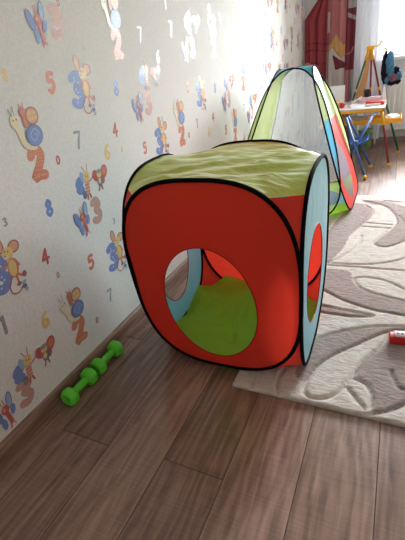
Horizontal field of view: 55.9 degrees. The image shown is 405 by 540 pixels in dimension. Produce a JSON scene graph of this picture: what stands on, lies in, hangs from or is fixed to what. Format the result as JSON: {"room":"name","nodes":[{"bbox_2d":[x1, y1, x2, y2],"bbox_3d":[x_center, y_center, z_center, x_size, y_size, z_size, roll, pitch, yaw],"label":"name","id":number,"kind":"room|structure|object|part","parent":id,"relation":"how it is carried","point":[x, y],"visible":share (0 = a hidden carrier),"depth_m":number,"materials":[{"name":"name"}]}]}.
{"room":"children's room","nodes":[
{"label":"children's room","id":0,"kind":"room"},
{"bbox_2d":[0,0,304,441],"bbox_3d":[-0.180,-1.271,1.990,0.122,2.650,6.650,6,30,25],"label":"wall","id":1,"kind":"structure","parent":0,"point":[92,91],"depth_m":1.50,"materials":[{"name":"paper"}]},
{"bbox_2d":[0,141,305,468],"bbox_3d":[0.033,-0.174,2.532,0.016,0.070,6.450,6,30,25],"label":"baseboard","id":2,"kind":"structure","parent":1,"relation":"attached to","point":[40,414],"depth_m":1.45,"materials":[{"name":"brown wood"}]},
{"bbox_3d":[2.182,-3.540,3.295,2.580,0.028,0.028,6,30,25],"label":"curtain rod","id":3,"kind":"object","parent":1,"relation":"attached to","visible":0},
{"bbox_2d":[305,0,356,143],"bbox_3d":[1.418,-2.604,4.264,0.545,2.290,0.054,5,30,24],"label":"curtain","id":4,"kind":"object","parent":3,"relation":"hanging from","point":[330,26],"visible":0.7,"depth_m":4.33,"materials":[{"name":"red fabric"}]},
{"bbox_3d":[1.340,-2.349,4.450,0.295,1.690,0.050,6,30,25],"label":"panel","id":5,"kind":"part","parent":4,"relation":"part of","materials":[{"name":"red fabric"}]},
{"bbox_3d":[1.486,-2.599,4.237,0.199,2.290,0.045,6,30,25],"label":"panel","id":6,"kind":"part","parent":4,"relation":"part of","materials":[{"name":"fabric"}]},
{"bbox_3d":[1.621,-2.588,4.179,0.105,2.290,0.038,6,30,25],"label":"panel","id":7,"kind":"part","parent":4,"relation":"part of","materials":[{"name":"red fabric"}]},
{"bbox_2d":[350,0,389,138],"bbox_3d":[1.805,-2.580,4.093,0.323,2.270,0.031,6,30,25],"label":"sheer curtain","id":8,"kind":"object","parent":3,"relation":"hanging from","point":[371,15],"visible":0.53,"depth_m":4.14,"materials":[{"name":"white fabric"}]},
{"bbox_2d":[0,142,404,539],"bbox_3d":[1.316,-0.009,1.953,3.050,0.002,6.450,6,30,25],"label":"floor","id":9,"kind":"structure","parent":0,"point":[163,445],"depth_m":1.16,"materials":[{"name":"laminate"}]},
{"bbox_2d":[61,368,97,405],"bbox_3d":[-0.473,0.448,1.472,0.070,0.070,0.152,6,30,25],"label":"dumbbell","id":10,"kind":"object","parent":9,"relation":"on","point":[70,396],"visible":1,"depth_m":1.45,"materials":[{"name":"green plastic"}]},
{"bbox_3d":[-0.473,0.448,1.472,0.032,0.032,0.110,6,30,25],"label":"handle","id":11,"kind":"part","parent":10,"relation":"part of","materials":[{"name":"green plastic"}]},
{"bbox_2d":[90,340,123,374],"bbox_3d":[-0.401,0.367,1.607,0.070,0.070,0.158,6,30,25],"label":"dumbbell","id":12,"kind":"object","parent":9,"relation":"on","point":[115,348],"visible":0.96,"depth_m":1.59,"materials":[{"name":"green plastic"}]},
{"bbox_3d":[-0.401,0.367,1.607,0.032,0.032,0.116,6,30,25],"label":"handle","id":13,"kind":"part","parent":12,"relation":"part of","materials":[{"name":"green plastic"}]},
{"bbox_2d":[232,195,404,427],"bbox_3d":[1.318,-0.019,1.949,1.645,0.016,2.245,6,30,25],"label":"rug","id":14,"kind":"object","parent":9,"relation":"on","point":[352,368],"visible":0.71,"depth_m":1.61,"materials":[{"name":"beige carpet"}]},
{"bbox_2d":[122,139,329,370],"bbox_3d":[0.137,-0.072,1.508,0.636,0.774,0.668,5,30,24],"label":"cube","id":15,"kind":"object","parent":14,"relation":"on","point":[250,217],"visible":1,"depth_m":1.25,"materials":[{"name":"red fabric"}]},
{"bbox_3d":[-0.153,0.017,1.472,0.241,0.710,0.415,-17,29,-18],"label":"corner panel","id":16,"kind":"part","parent":15,"relation":"part of","materials":[{"name":"red fabric"}]},
{"bbox_3d":[-0.133,-0.097,1.629,0.037,0.760,0.587,5,30,24],"label":"panel","id":17,"kind":"part","parent":15,"relation":"part of","materials":[{"name":"blue fabric"}]},
{"bbox_3d":[0.039,-0.185,1.808,0.415,0.708,0.179,-15,28,-14],"label":"corner panel","id":18,"kind":"part","parent":15,"relation":"part of","materials":[{"name":"red fabric"}]},
{"bbox_3d":[0.025,0.060,1.285,0.609,0.760,0.090,5,30,24],"label":"panel","id":19,"kind":"part","parent":15,"relation":"part of","materials":[{"name":"red fabric"}]},
{"bbox_3d":[0.091,-0.354,1.311,0.593,0.072,0.572,5,30,24],"label":"panel","id":20,"kind":"part","parent":15,"relation":"part of","materials":[{"name":"fabric"}]},
{"bbox_3d":[0.190,0.207,1.704,0.599,0.084,0.556,5,30,24],"label":"floor panel","id":21,"kind":"part","parent":15,"relation":"part of","materials":[{"name":"fabric"}]},
{"bbox_3d":[0.249,-0.202,1.732,0.609,0.755,0.089,5,30,24],"label":"panel","id":22,"kind":"part","parent":15,"relation":"part of","materials":[{"name":"red fabric"}]},
{"bbox_3d":[0.275,0.060,1.277,0.415,0.709,0.255,-15,28,-14],"label":"corner panel","id":23,"kind":"part","parent":15,"relation":"part of","materials":[{"name":"red fabric"}]},
{"bbox_3d":[0.429,-0.148,1.637,0.187,0.704,0.415,-17,29,-17],"label":"corner panel","id":24,"kind":"part","parent":15,"relation":"part of","materials":[{"name":"red fabric"}]},
{"bbox_3d":[0.415,-0.035,1.389,0.017,0.736,0.582,5,30,24],"label":"panel","id":25,"kind":"part","parent":15,"relation":"part of","materials":[{"name":"blue fabric"}]},
{"bbox_2d":[247,64,358,214],"bbox_3d":[0.728,-1.019,2.939,0.902,0.977,0.902,6,30,25],"label":"tent","id":26,"kind":"object","parent":14,"relation":"on","point":[343,192],"visible":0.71,"depth_m":2.77,"materials":[{"name":"green fabric"}]},
{"bbox_3d":[0.324,-0.795,2.879,0.191,0.533,0.076,-16,28,-15],"label":"corner panel","id":27,"kind":"part","parent":26,"relation":"part of","materials":[{"name":"green fabric"}]},
{"bbox_3d":[0.421,-1.165,2.746,0.118,0.215,0.052,-16,28,-15],"label":"corner panel","id":28,"kind":"part","parent":26,"relation":"part of","materials":[{"name":"green fabric"}]},
{"bbox_3d":[0.799,-1.126,2.570,0.052,0.215,0.118,-16,28,-15],"label":"corner panel","id":29,"kind":"part","parent":26,"relation":"part of","materials":[{"name":"green fabric"}]},
{"bbox_3d":[0.855,-1.266,2.725,0.123,0.365,0.560,6,30,25],"label":"panel","id":30,"kind":"part","parent":26,"relation":"part of","materials":[{"name":"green fabric"}]},
{"bbox_3d":[0.973,-1.322,2.898,0.118,0.215,0.052,-16,28,-15],"label":"corner panel","id":31,"kind":"part","parent":26,"relation":"part of","materials":[{"name":"green fabric"}]},
{"bbox_3d":[0.788,-0.591,3.163,0.800,0.001,0.800,6,30,25],"label":"floor panel","id":32,"kind":"part","parent":26,"relation":"part of","materials":[{"name":"blue fabric"}]},
{"bbox_3d":[0.901,-0.733,2.606,0.180,0.533,0.180,6,30,25],"label":"corner panel","id":33,"kind":"part","parent":26,"relation":"part of","materials":[{"name":"blue fabric"}]},
{"bbox_3d":[1.162,-1.033,3.109,0.191,0.533,0.076,-16,28,-15],"label":"corner panel","id":34,"kind":"part","parent":26,"relation":"part of","materials":[{"name":"green fabric"}]},
{"bbox_3d":[1.061,-0.826,2.878,0.202,0.600,0.751,6,30,25],"label":"panel","id":35,"kind":"part","parent":26,"relation":"part of","materials":[{"name":"red fabric"}]},
{"bbox_2d":[388,331,404,344],"bbox_3d":[0.772,0.263,1.487,0.080,0.047,0.038,2,29,19],"label":"block","id":36,"kind":"object","parent":14,"relation":"on","point":[396,337],"visible":1,"depth_m":1.48,"materials":[{"name":"red plastic"}]},
{"bbox_2d":[314,98,401,165],"bbox_3d":[1.629,-1.459,4.045,0.889,0.535,0.806,6,30,25],"label":"table","id":37,"kind":"object","parent":9,"relation":"on","point":[377,119],"visible":0.61,"depth_m":3.75,"materials":[{"name":"plastic"}]},
{"bbox_3d":[1.190,-1.334,3.940,0.184,0.516,0.022,-20,30,-22],"label":"leg","id":38,"kind":"part","parent":37,"relation":"part of","materials":[{"name":"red paint"}]},
{"bbox_3d":[1.414,-1.609,4.405,0.163,0.515,0.021,16,36,38],"label":"leg","id":39,"kind":"part","parent":37,"relation":"part of","materials":[{"name":"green paint"}]},
{"bbox_2d":[330,85,344,102],"bbox_3d":[1.443,-1.886,4.123,0.180,0.190,0.013,3,29,20],"label":"folder","id":40,"kind":"object","parent":37,"relation":"on","point":[338,92],"visible":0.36,"depth_m":4.10,"materials":[{"name":"paper"}]},
{"bbox_2d":[336,99,344,107],"bbox_3d":[1.401,-1.696,3.888,0.083,0.084,0.126,-25,32,-30],"label":"toy rattle","id":41,"kind":"object","parent":37,"relation":"on","point":[340,104],"visible":0.77,"depth_m":3.86,"materials":[{"name":"red plastic"}]},
{"bbox_2d":[345,104,358,106],"bbox_3d":[1.533,-1.706,3.952,0.150,0.003,0.200,15,35,37],"label":"paper sheet","id":42,"kind":"object","parent":37,"relation":"on","point":[346,105],"visible":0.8,"depth_m":3.93,"materials":[{"name":"white paper"}]},
{"bbox_2d":[350,105,366,107],"bbox_3d":[1.555,-1.642,3.825,0.150,0.003,0.200,0,28,15],"label":"paper sheet","id":43,"kind":"object","parent":37,"relation":"on","point":[357,106],"visible":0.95,"depth_m":3.80,"materials":[{"name":"white paper"}]},
{"bbox_2d":[348,116,369,120],"bbox_3d":[1.601,-1.563,3.936,0.248,0.044,0.188,6,30,25],"label":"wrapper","id":44,"kind":"object","parent":37,"relation":"in","point":[354,118],"visible":0.66,"depth_m":3.89,"materials":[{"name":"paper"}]},
{"bbox_2d":[351,40,382,101],"bbox_3d":[1.758,-2.098,4.034,0.312,0.558,0.096,6,30,25],"label":"easel","id":45,"kind":"object","parent":37,"relation":"on","point":[369,57],"visible":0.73,"depth_m":4.03,"materials":[{"name":"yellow wood"}]},
{"bbox_3d":[1.684,-2.066,4.066,0.152,0.486,0.019,0,28,15],"label":"leg","id":46,"kind":"part","parent":45,"relation":"part of","materials":[{"name":"green paint"}]},
{"bbox_3d":[1.790,-2.076,4.057,0.049,0.482,0.016,-22,31,-25],"label":"leg","id":47,"kind":"part","parent":45,"relation":"part of","materials":[{"name":"red paint"}]},
{"bbox_3d":[1.823,-2.051,4.001,0.150,0.486,0.019,13,34,35],"label":"leg","id":48,"kind":"part","parent":45,"relation":"part of","materials":[{"name":"red paint"}]},
{"bbox_2d":[381,48,401,85],"bbox_3d":[1.941,-2.084,3.907,0.206,0.364,0.127,6,30,25],"label":"hanging clothes","id":49,"kind":"object","parent":45,"relation":"hanging from","point":[391,75],"visible":1,"depth_m":3.90,"materials":[{"name":"blue fabric"}]},
{"bbox_2d":[359,95,381,102],"bbox_3d":[1.794,-1.822,4.065,0.235,0.045,0.076,6,30,25],"label":"flat box","id":50,"kind":"object","parent":37,"relation":"on","point":[362,99],"visible":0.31,"depth_m":4.04,"materials":[{"name":"cardboard"}]},
{"bbox_2d":[364,89,369,96],"bbox_3d":[1.748,-1.880,4.054,0.064,0.075,0.064,6,30,25],"label":"cup","id":51,"kind":"object","parent":50,"relation":"on","point":[366,91],"visible":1,"depth_m":4.04,"materials":[{"name":"black plastic"}]},
{"bbox_2d":[342,112,401,125],"bbox_3d":[1.675,-1.580,3.895,0.646,0.135,0.306,6,30,25],"label":"tray","id":52,"kind":"object","parent":37,"relation":"on","point":[376,119],"depth_m":3.80,"materials":[{"name":"yellow plastic"}]},
{"bbox_2d":[365,99,384,105],"bbox_3d":[1.704,-1.653,3.773,0.173,0.037,0.168,3,29,21],"label":"case","id":53,"kind":"object","parent":37,"relation":"on","point":[371,102],"visible":1,"depth_m":3.72,"materials":[{"name":"red plastic"}]},
{"bbox_2d":[381,85,385,101],"bbox_3d":[1.815,-1.762,3.821,0.046,0.160,0.046,6,30,25],"label":"glue bottle","id":54,"kind":"object","parent":37,"relation":"on","point":[383,96],"visible":0.7,"depth_m":3.81,"materials":[{"name":"white plastic"}]},
{"bbox_3d":[1.760,-1.274,3.674,0.022,0.517,0.194,-14,28,-12],"label":"leg","id":55,"kind":"part","parent":37,"relation":"part of","materials":[{"name":"red paint"}]},
{"bbox_2d":[385,113,399,118],"bbox_3d":[1.892,-1.532,3.801,0.146,0.042,0.209,6,30,25],"label":"wrapper","id":56,"kind":"object","parent":37,"relation":"in","point":[390,115],"visible":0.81,"depth_m":3.75,"materials":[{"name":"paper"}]},
{"bbox_3d":[2.020,-1.512,4.059,0.022,0.517,0.218,-26,32,-30],"label":"leg","id":57,"kind":"part","parent":37,"relation":"part of","materials":[{"name":"green paint"}]},
{"bbox_2d":[345,113,374,179],"bbox_3d":[1.423,-1.147,3.546,0.308,0.508,0.450,6,30,25],"label":"folding chair","id":58,"kind":"object","parent":9,"relation":"on","point":[358,140],"visible":0.8,"depth_m":3.52,"materials":[{"name":"blue paint"}]},
{"bbox_3d":[1.402,-1.119,3.493,0.023,0.504,0.386,-12,28,-8],"label":"leg","id":59,"kind":"part","parent":58,"relation":"part of","materials":[{"name":"blue paint"}]},
{"bbox_3d":[1.456,-1.220,3.599,0.205,0.062,0.264,6,30,25],"label":"seat","id":60,"kind":"part","parent":58,"relation":"part of","materials":[{"name":"blue plastic"}]},
{"bbox_3d":[1.522,-1.238,3.691,0.259,0.500,0.023,8,31,28],"label":"leg","id":61,"kind":"part","parent":58,"relation":"part of","materials":[{"name":"blue paint"}]},
{"bbox_3d":[1.411,-1.135,3.523,0.362,0.503,0.023,-16,28,-15],"label":"leg","id":62,"kind":"part","parent":58,"relation":"part of","materials":[{"name":"blue paint"}]},
{"bbox_2d":[358,128,372,149],"bbox_3d":[1.893,-1.524,4.446,0.162,0.225,0.162,6,30,25],"label":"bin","id":63,"kind":"object","parent":9,"relation":"on","point":[366,145],"visible":0.7,"depth_m":4.40,"materials":[{"name":"green plastic"}]},
{"bbox_2d":[305,0,404,136],"bbox_3d":[2.642,-2.671,3.967,3.051,2.600,0.280,6,30,25],"label":"wall","id":64,"kind":"structure","parent":0,"point":[309,4],"depth_m":4.37,"materials":[{"name":"paint"}]},
{"bbox_2d":[306,136,404,145],"bbox_3d":[2.695,-1.537,4.426,2.930,0.070,0.016,6,30,25],"label":"baseboard","id":65,"kind":"structure","parent":64,"relation":"attached to","point":[390,139],"depth_m":4.64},
{"bbox_2d":[374,72,404,143],"bbox_3d":[2.651,-1.818,4.222,1.330,0.757,0.106,6,30,25],"label":"radiator","id":66,"kind":"object","parent":64,"relation":"attached to","point":[395,96],"visible":0.58,"depth_m":4.34,"materials":[{"name":"white metal"}]},
{"bbox_3d":[2.674,-1.874,4.152,1.240,0.600,0.068,6,30,25],"label":"panel","id":67,"kind":"part","parent":66,"relation":"part of","materials":[{"name":"white paint"}]},
{"bbox_2d":[385,0,404,55],"bbox_3d":[2.706,-2.966,3.776,1.530,1.320,0.070,6,30,25],"label":"window","id":68,"kind":"structure","parent":64,"relation":"in","point":[398,51],"depth_m":4.28,"materials":[{"name":"white paint"}]},
{"bbox_2d":[394,55,404,59],"bbox_3d":[2.726,-2.298,3.966,1.650,0.035,0.240,6,30,25],"label":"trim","id":69,"kind":"structure","parent":64,"relation":"attached to","point":[399,56],"depth_m":4.13,"materials":[{"name":"white paint"}]}
]}

